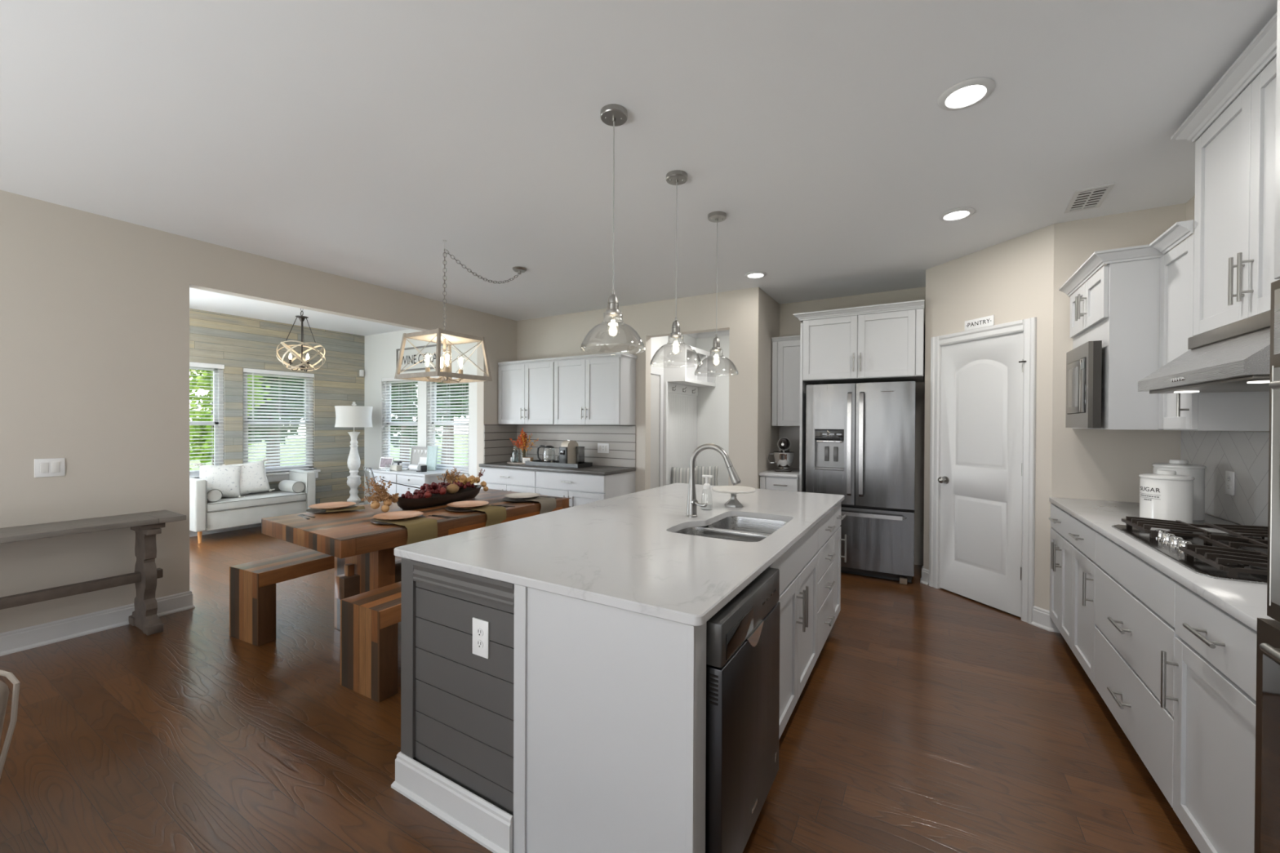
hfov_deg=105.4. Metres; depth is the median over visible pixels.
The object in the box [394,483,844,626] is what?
island countertop
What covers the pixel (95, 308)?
wall
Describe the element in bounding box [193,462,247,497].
throw pillow
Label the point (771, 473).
countertop
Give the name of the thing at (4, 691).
armchair
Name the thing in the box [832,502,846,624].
base cabinet
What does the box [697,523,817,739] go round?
base cabinet
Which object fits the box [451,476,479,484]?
dried spray
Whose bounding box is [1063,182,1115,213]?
ceiling vent
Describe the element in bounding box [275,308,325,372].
orb chandelier
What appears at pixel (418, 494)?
cluster
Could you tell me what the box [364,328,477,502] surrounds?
wall
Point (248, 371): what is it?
window blind
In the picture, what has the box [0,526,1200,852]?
floor
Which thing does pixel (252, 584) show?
bench
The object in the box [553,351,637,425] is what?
upper cabinet
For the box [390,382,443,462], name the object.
tree
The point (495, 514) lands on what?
cloth napkin
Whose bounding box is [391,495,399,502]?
gourd
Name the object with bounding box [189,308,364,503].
wall
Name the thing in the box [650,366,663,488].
door
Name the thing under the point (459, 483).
cluster
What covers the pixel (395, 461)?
stand
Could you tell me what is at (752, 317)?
wall
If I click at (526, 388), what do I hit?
upper cabinet
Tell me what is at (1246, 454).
backsplash
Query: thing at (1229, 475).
wall outlet
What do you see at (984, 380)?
door
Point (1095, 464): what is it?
wall
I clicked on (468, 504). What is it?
dinner plate
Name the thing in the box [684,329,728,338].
trim
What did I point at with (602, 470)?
countertop
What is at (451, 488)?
pod
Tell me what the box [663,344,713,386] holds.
cubby shelf
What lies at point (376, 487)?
dried spray
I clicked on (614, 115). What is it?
glass pendant
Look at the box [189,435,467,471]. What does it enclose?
lawn
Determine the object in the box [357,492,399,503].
dried spray
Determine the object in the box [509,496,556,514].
cloth napkin
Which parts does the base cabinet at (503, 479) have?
door, door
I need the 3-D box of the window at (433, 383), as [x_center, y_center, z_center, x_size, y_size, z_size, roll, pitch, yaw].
[-2.663,-0.027,6.806,0.930,1.370,0.148,0,0,31]
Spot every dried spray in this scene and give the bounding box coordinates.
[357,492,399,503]
[358,475,391,497]
[436,466,464,484]
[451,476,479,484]
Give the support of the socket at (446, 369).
attached to the lantern chandelier at (438, 335)
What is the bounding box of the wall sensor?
[359,369,364,376]
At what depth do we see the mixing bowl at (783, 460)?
5.01 m
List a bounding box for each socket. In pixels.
[425,367,430,377]
[444,367,449,372]
[458,369,462,379]
[475,628,483,636]
[475,640,483,648]
[605,289,620,316]
[670,316,681,337]
[711,333,721,351]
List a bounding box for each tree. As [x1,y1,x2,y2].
[189,368,271,465]
[247,376,304,466]
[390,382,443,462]
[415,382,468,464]
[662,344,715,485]
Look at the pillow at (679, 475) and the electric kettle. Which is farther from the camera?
the pillow at (679, 475)
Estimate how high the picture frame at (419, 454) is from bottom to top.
0.315 m
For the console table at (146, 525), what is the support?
on the floor
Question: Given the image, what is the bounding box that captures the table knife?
[431,515,457,517]
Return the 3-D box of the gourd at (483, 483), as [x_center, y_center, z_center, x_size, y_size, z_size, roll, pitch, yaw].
[-1.393,0.511,4.333,0.054,0.057,0.054,0,0,31]
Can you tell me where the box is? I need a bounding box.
[390,464,401,471]
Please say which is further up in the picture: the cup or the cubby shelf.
the cubby shelf
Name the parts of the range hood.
rail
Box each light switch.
[34,457,65,477]
[597,443,608,453]
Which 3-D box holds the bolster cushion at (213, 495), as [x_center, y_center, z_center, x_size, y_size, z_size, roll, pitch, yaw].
[-5.192,0.815,5.849,0.400,0.156,0.156,0,0,31]
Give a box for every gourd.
[370,500,379,509]
[381,504,389,511]
[382,498,391,506]
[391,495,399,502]
[460,474,466,480]
[480,480,486,487]
[483,486,488,491]
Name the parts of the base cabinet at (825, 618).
drawer, drawer, drawer, drawer, handle, handle, handle, handle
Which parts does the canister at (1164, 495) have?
lid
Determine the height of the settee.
0.735 m
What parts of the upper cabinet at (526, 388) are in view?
door, handle, crown moulding, door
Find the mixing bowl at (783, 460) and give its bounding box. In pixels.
[767,451,794,468]
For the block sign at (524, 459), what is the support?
on the round board
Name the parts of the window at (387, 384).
frame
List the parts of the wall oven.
edge trim, handle, door, control panel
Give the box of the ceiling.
[0,0,1277,336]
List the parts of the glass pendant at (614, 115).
lamp shade, cord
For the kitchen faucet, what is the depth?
2.56 m
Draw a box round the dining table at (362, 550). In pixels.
[261,488,568,631]
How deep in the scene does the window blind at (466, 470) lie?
6.76 m
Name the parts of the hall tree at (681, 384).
trim, panel, hook rail, frame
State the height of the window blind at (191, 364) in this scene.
1.416 m
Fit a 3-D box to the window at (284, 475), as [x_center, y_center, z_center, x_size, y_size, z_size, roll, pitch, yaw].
[-5.029,-0.008,6.795,0.163,1.530,0.991,0,0,31]
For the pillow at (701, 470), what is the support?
on the hall tree at (681, 384)
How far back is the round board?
5.99 m
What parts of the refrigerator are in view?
control panel, door, handle, handle, handle, freezer drawer, door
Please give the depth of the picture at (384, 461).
6.90 m
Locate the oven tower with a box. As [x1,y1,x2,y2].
[1253,0,1279,852]
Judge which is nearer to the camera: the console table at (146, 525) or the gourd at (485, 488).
the console table at (146, 525)
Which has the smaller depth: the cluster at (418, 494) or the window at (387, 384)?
the cluster at (418, 494)
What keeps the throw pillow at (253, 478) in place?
on the settee
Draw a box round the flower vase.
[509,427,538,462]
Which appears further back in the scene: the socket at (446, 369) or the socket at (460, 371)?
the socket at (460, 371)
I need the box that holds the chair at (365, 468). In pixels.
[362,466,401,503]
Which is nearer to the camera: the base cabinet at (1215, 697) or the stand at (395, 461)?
the base cabinet at (1215, 697)
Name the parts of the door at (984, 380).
knob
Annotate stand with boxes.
[393,460,402,465]
[711,485,755,507]
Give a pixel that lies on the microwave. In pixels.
(1084, 362)
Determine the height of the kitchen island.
0.883 m
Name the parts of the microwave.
pane, door, control panel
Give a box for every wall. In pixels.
[0,190,517,633]
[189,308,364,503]
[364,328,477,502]
[516,286,925,565]
[650,333,728,485]
[923,224,1053,610]
[1051,203,1186,528]
[1185,195,1269,524]
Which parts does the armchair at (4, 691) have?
arm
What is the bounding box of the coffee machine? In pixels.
[559,440,584,463]
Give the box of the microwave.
[1065,340,1102,427]
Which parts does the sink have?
bowl, bowl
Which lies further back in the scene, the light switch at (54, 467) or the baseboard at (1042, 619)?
the baseboard at (1042, 619)
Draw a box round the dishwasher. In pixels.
[705,567,779,852]
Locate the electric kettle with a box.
[537,444,555,462]
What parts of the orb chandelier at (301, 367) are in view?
candle arm, stay rod, stem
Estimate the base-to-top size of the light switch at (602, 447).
0.118 m
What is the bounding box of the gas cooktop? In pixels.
[1111,515,1267,584]
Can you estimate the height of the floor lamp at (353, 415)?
1.710 m
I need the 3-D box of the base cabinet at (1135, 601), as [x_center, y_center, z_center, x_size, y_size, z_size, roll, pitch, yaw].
[2.300,0.963,1.896,0.673,0.882,0.910,0,0,31]
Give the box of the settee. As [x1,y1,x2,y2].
[189,469,315,543]
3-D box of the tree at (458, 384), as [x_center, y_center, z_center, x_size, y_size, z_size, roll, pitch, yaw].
[-5.601,-1.373,14.743,2.362,6.046,2.468,0,0,-24]
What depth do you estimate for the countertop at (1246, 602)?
1.75 m
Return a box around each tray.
[377,468,408,471]
[524,459,592,467]
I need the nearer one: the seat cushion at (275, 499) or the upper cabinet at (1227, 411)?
the upper cabinet at (1227, 411)
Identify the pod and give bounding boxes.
[446,484,458,493]
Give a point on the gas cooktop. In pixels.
(1242, 557)
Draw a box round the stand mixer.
[767,437,794,471]
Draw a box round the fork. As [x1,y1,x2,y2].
[428,515,450,518]
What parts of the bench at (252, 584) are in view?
panel, leg, seat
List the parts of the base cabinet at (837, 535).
door, drawer, handle, handle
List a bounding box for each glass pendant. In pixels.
[580,103,644,351]
[649,169,702,366]
[694,211,738,376]
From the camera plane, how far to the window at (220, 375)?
6.23 m
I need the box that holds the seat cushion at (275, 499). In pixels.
[207,490,306,512]
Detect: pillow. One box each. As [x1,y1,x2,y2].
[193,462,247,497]
[218,456,275,497]
[671,466,697,484]
[694,466,718,485]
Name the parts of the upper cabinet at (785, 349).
crown moulding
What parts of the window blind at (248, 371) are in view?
rail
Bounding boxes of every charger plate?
[306,505,356,513]
[370,515,426,524]
[444,504,488,511]
[502,496,540,502]
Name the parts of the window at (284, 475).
sill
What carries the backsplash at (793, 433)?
attached to the wall at (752, 317)
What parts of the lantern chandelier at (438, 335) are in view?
post, rail, rail, rail, rail, post, plate, stem, post, rail, rail, rail, rail, chain, post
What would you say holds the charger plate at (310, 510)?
on the dining table at (362, 550)
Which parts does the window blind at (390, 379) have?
ladder cord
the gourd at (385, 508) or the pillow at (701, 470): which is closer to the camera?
the gourd at (385, 508)
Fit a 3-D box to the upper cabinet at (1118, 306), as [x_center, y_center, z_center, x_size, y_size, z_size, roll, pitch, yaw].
[2.893,-0.458,2.808,0.598,0.950,0.826,0,0,31]
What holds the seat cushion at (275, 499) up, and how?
on the settee
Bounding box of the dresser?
[369,466,456,503]
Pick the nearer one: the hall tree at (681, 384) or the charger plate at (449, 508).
the charger plate at (449, 508)
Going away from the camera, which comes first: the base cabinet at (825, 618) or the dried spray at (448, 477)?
the base cabinet at (825, 618)
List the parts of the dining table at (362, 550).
leg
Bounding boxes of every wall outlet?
[472,617,488,658]
[1225,471,1235,495]
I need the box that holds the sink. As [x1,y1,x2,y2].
[674,515,788,542]
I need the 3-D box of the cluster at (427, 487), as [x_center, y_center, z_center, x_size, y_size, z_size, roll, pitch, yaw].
[-1.635,0.482,3.829,0.177,0.090,0.219,0,0,19]
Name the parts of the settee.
arm, leg, seat, arm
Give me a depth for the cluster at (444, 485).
3.94 m
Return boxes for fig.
[423,491,431,497]
[438,487,446,494]
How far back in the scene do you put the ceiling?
2.30 m
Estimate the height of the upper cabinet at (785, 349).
0.957 m
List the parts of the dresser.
leg, drawer, door, door, drawer, leg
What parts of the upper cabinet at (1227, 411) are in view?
crown moulding, door, handle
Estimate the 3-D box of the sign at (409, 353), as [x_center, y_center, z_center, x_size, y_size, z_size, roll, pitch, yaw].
[-3.171,-0.985,7.033,1.100,0.340,0.031,0,0,31]
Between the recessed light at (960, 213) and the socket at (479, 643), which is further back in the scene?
the recessed light at (960, 213)
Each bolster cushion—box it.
[207,487,222,502]
[278,480,305,493]
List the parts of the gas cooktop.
knob, knob, knob, burner, knob, burner, burner, burner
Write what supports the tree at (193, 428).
on the lawn
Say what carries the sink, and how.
in the island countertop at (624, 552)
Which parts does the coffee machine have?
pod spout, panel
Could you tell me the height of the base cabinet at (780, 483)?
0.882 m
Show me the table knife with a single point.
(432, 515)
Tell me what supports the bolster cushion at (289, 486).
on the settee
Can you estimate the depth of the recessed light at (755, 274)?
4.46 m
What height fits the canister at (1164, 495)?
0.264 m
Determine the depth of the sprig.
4.33 m
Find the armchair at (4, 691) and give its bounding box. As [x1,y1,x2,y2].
[0,670,20,777]
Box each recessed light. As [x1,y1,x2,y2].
[744,271,766,278]
[937,76,995,111]
[938,207,974,221]
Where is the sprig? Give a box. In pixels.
[477,468,484,478]
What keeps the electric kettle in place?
on the serving tray at (581, 464)
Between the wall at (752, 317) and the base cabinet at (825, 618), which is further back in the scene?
the wall at (752, 317)
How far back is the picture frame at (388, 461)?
6.90 m
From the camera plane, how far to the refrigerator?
4.40 m
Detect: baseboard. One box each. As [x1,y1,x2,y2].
[0,502,369,656]
[920,565,928,585]
[1031,605,1060,633]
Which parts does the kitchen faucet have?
lever, spout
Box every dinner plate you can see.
[308,501,355,509]
[373,511,423,520]
[447,500,488,508]
[504,492,540,498]
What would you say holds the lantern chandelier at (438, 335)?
hanging from the ceiling
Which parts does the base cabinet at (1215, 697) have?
handle, handle, door, drawer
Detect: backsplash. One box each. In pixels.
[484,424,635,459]
[484,424,635,467]
[778,426,799,467]
[1180,430,1269,526]
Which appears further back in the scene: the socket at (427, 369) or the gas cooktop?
the socket at (427, 369)
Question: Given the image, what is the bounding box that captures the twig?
[381,479,420,488]
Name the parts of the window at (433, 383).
sill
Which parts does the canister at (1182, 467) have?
lid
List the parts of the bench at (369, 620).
panel, seat, leg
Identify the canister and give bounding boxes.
[1138,470,1195,524]
[1151,459,1206,520]
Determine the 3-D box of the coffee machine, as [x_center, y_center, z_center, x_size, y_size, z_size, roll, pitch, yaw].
[-0.784,0.310,5.683,0.234,0.304,0.245,0,0,31]
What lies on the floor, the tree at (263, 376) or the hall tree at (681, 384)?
the hall tree at (681, 384)
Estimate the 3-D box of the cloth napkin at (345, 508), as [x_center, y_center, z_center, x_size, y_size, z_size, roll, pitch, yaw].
[-2.136,0.598,3.535,0.240,0.002,0.150,0,0,-31]
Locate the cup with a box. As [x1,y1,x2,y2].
[510,457,515,462]
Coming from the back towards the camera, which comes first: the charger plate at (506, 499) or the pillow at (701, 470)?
the pillow at (701, 470)
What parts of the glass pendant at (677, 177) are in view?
lamp shade, cord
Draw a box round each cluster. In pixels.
[400,488,431,498]
[420,482,442,493]
[435,481,453,489]
[453,478,475,488]
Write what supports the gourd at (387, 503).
on the dried spray at (384, 496)
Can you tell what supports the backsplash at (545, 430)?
attached to the wall at (752, 317)
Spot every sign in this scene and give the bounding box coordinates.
[395,343,446,372]
[522,457,533,462]
[964,315,994,330]
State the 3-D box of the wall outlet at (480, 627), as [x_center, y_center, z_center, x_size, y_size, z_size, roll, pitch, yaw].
[-0.546,0.723,1.665,0.078,0.125,0.009,0,0,31]
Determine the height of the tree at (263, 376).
6.622 m
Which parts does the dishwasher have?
control panel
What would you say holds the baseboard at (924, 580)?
attached to the wall at (1011, 280)
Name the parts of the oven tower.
warming drawer, handle, door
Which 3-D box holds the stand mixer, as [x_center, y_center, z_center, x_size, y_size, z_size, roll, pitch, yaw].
[1.518,0.292,5.125,0.308,0.352,0.257,0,0,-44]
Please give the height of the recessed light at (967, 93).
0.014 m
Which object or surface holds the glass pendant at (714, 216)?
hanging from the ceiling
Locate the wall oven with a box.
[1266,279,1279,622]
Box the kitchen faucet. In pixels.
[686,443,740,517]
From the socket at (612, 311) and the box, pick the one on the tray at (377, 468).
the box
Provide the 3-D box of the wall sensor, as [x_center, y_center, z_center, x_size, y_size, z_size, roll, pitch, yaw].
[-4.410,-0.845,7.715,0.060,0.100,0.040,0,0,31]
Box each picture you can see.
[380,457,391,467]
[426,447,435,469]
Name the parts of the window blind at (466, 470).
ladder cord, rail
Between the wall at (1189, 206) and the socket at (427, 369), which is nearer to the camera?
the wall at (1189, 206)
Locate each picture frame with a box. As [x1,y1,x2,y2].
[378,457,394,468]
[409,446,427,465]
[426,446,438,470]
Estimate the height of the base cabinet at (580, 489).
0.862 m
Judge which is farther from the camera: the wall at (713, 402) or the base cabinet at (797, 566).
the wall at (713, 402)
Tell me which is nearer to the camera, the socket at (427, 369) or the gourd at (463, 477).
the socket at (427, 369)
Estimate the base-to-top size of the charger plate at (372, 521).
0.014 m
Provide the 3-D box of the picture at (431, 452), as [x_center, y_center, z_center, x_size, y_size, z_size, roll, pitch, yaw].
[-2.909,0.443,6.810,0.163,0.303,0.011,0,-5,28]
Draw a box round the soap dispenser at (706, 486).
[700,475,713,510]
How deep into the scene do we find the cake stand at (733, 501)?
2.89 m
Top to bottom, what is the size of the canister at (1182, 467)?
0.310 m
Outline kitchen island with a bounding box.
[391,557,706,852]
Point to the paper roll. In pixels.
(411, 467)
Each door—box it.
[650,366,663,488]
[928,316,1036,624]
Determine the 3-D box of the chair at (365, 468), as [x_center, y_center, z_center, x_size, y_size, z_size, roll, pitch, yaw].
[-3.119,0.920,6.000,0.510,0.872,0.420,0,0,-44]
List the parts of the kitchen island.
baseboard, shiplap panel, cornice, panel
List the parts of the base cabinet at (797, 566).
door, handle, handle, door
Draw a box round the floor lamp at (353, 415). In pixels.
[334,401,373,505]
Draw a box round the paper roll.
[408,464,422,471]
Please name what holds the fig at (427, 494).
in the dough bowl at (462, 494)
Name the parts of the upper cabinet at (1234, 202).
door, crown moulding, handle, handle, door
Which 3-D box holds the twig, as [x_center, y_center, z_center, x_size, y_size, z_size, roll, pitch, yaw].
[-1.851,0.453,3.809,0.333,0.092,0.012,0,0,-8]
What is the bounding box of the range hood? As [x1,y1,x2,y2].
[1137,311,1270,393]
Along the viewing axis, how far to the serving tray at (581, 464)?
5.69 m
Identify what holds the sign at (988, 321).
attached to the wall at (1011, 280)
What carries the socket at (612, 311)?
attached to the glass pendant at (614, 115)
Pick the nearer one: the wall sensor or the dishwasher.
the dishwasher
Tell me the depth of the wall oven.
1.16 m
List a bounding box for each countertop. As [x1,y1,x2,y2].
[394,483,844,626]
[479,460,635,475]
[759,467,799,477]
[1048,497,1275,631]
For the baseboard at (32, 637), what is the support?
attached to the wall at (95, 308)
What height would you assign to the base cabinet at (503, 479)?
0.862 m
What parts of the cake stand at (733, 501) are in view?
plate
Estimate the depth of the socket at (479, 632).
1.66 m
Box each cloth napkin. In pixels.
[325,506,364,511]
[374,516,437,544]
[453,505,506,526]
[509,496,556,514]
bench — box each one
[229,544,406,646]
[340,581,401,702]
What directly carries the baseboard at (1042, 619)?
attached to the wall at (1011, 280)
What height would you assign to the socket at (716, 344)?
0.111 m
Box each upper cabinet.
[497,357,555,424]
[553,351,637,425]
[771,335,799,426]
[792,299,924,492]
[1058,244,1169,430]
[1149,219,1269,431]
[1170,12,1279,336]
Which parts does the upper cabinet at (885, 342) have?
panel, door, handle, crown moulding, handle, door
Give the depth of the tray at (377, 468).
6.81 m
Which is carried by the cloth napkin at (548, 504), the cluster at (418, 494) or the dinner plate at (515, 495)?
the dinner plate at (515, 495)
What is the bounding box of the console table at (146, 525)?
[0,510,186,635]
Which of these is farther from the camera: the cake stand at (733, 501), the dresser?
the dresser
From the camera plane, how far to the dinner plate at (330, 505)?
3.60 m
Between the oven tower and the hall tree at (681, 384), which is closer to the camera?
the oven tower
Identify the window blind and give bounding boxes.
[189,361,224,477]
[242,368,314,472]
[382,377,417,467]
[426,373,468,472]
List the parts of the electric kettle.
handle, lid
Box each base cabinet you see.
[480,466,536,493]
[535,471,635,507]
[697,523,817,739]
[760,475,799,491]
[816,508,835,658]
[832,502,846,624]
[1048,503,1097,684]
[1093,532,1179,808]
[1160,583,1257,852]
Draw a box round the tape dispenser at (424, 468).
[416,465,426,471]
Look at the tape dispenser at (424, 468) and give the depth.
6.55 m
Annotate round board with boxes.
[506,461,524,464]
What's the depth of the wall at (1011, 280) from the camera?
3.56 m
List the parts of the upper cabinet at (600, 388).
door, handle, handle, crown moulding, door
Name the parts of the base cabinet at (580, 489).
door, drawer, door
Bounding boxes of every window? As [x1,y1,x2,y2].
[189,366,223,478]
[242,372,320,482]
[378,380,417,468]
[429,382,469,475]
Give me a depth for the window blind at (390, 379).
7.34 m
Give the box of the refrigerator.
[805,381,915,584]
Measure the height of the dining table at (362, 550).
0.760 m
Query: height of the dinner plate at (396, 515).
0.022 m
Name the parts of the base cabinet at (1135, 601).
handle, handle, drawer, drawer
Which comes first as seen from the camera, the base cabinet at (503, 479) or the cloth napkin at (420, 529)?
the cloth napkin at (420, 529)
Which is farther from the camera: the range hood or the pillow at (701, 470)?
the pillow at (701, 470)
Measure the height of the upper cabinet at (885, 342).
2.487 m
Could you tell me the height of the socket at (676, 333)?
0.111 m
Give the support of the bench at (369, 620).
on the floor
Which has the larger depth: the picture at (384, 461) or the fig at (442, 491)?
the picture at (384, 461)
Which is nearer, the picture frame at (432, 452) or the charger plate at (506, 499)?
the charger plate at (506, 499)
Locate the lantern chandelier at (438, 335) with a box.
[394,240,526,383]
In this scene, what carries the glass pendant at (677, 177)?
hanging from the ceiling
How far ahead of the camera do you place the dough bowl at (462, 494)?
3.77 m
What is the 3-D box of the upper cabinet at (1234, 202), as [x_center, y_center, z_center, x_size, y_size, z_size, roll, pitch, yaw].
[2.396,-0.872,1.760,0.393,0.945,0.965,0,0,31]
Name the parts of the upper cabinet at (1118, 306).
door, handle, handle, door, crown moulding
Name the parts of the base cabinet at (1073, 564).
handle, handle, door, handle, door, drawer, handle, door, handle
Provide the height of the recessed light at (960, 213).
0.014 m
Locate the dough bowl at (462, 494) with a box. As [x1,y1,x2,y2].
[396,484,481,510]
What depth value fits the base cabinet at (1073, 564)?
2.78 m
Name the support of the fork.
on the dining table at (362, 550)
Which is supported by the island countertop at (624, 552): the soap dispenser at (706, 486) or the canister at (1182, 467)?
the soap dispenser at (706, 486)

